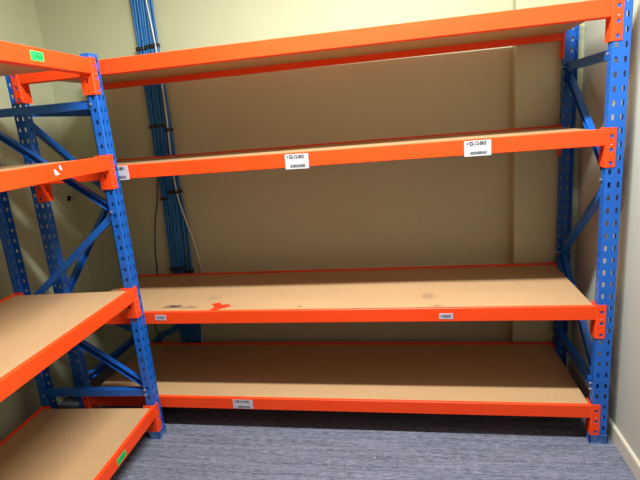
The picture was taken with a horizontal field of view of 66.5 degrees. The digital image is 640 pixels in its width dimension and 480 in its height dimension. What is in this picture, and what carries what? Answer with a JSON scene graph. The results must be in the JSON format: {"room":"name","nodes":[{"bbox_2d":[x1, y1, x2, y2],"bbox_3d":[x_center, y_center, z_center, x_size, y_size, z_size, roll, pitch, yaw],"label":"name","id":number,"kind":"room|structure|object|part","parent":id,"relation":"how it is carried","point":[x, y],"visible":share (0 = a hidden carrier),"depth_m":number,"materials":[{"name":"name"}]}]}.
{"room":"storage room","nodes":[
{"label":"storage room","id":0,"kind":"room"},
{"bbox_2d":[0,0,106,441],"bbox_3d":[-2.155,0.358,-0.204,0.120,2.670,6.695,-2,14,11],"label":"wall","id":1,"kind":"structure","parent":0,"point":[19,23],"depth_m":2.68,"materials":[{"name":"paint"}]},
{"bbox_2d":[34,0,512,362],"bbox_3d":[-0.113,-0.543,2.761,2.863,2.670,0.139,-2,14,11],"label":"wall","id":2,"kind":"structure","parent":0,"point":[452,210],"depth_m":2.71,"materials":[{"name":"paint"}]},
{"bbox_2d":[130,0,202,342],"bbox_3d":[-0.982,-0.488,2.838,0.408,2.665,0.049,-2,14,11],"label":"cable bundle","id":3,"kind":"object","parent":2,"relation":"attached to","point":[142,11],"visible":0.59,"depth_m":2.83,"materials":[{"name":"blue plastic"}]},
{"bbox_2d":[510,0,585,370],"bbox_3d":[1.127,-0.572,2.439,0.306,2.670,0.077,-2,14,11],"label":"wall","id":4,"kind":"structure","parent":2,"relation":"attached to","point":[536,68],"depth_m":2.46,"materials":[{"name":"paint"}]},
{"bbox_2d":[54,363,636,479],"bbox_3d":[-0.574,1.639,-0.152,3.103,0.100,6.935,-2,14,11],"label":"floor","id":5,"kind":"structure","parent":0,"point":[197,443],"depth_m":2.22,"materials":[{"name":"carpet"}]},
{"bbox_2d":[0,41,166,479],"bbox_3d":[-1.309,0.420,1.083,0.615,1.800,2.553,-3,14,8],"label":"storage rack","id":6,"kind":"object","parent":5,"relation":"on","point":[39,328],"visible":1,"depth_m":2.10,"materials":[{"name":"blue metal"}]},
{"bbox_3d":[-0.814,0.954,2.443,0.066,0.040,0.079,-3,14,8],"label":"foot plate","id":7,"kind":"part","parent":6,"relation":"part of","materials":[{"name":"blue metal"}]},
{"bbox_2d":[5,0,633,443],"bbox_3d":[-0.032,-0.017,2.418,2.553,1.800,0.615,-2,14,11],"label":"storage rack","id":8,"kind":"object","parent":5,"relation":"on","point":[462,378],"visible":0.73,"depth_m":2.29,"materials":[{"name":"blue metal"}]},
{"bbox_2d":[210,302,229,309],"bbox_3d":[-0.492,0.319,2.359,0.101,0.001,0.100,-11,15,-23],"label":"scrap","id":9,"kind":"object","parent":8,"relation":"on","point":[217,306],"visible":0.92,"depth_m":2.35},
{"bbox_3d":[1.210,0.853,2.135,0.079,0.040,0.066,-2,14,11],"label":"foot plate","id":10,"kind":"part","parent":8,"relation":"part of","materials":[{"name":"blue metal"}]},
{"bbox_2d":[571,0,639,460],"bbox_3d":[0.785,0.224,-0.699,0.120,2.670,6.815,-2,14,11],"label":"wall","id":11,"kind":"structure","parent":0,"point":[624,387],"depth_m":2.00,"materials":[{"name":"paint"}]},
{"bbox_2d":[569,360,639,479],"bbox_3d":[0.812,1.509,-0.473,0.012,0.071,6.618,-2,14,11],"label":"baseboard","id":12,"kind":"structure","parent":11,"relation":"attached to","point":[628,455],"depth_m":2.08,"materials":[{"name":"paint"}]}
]}

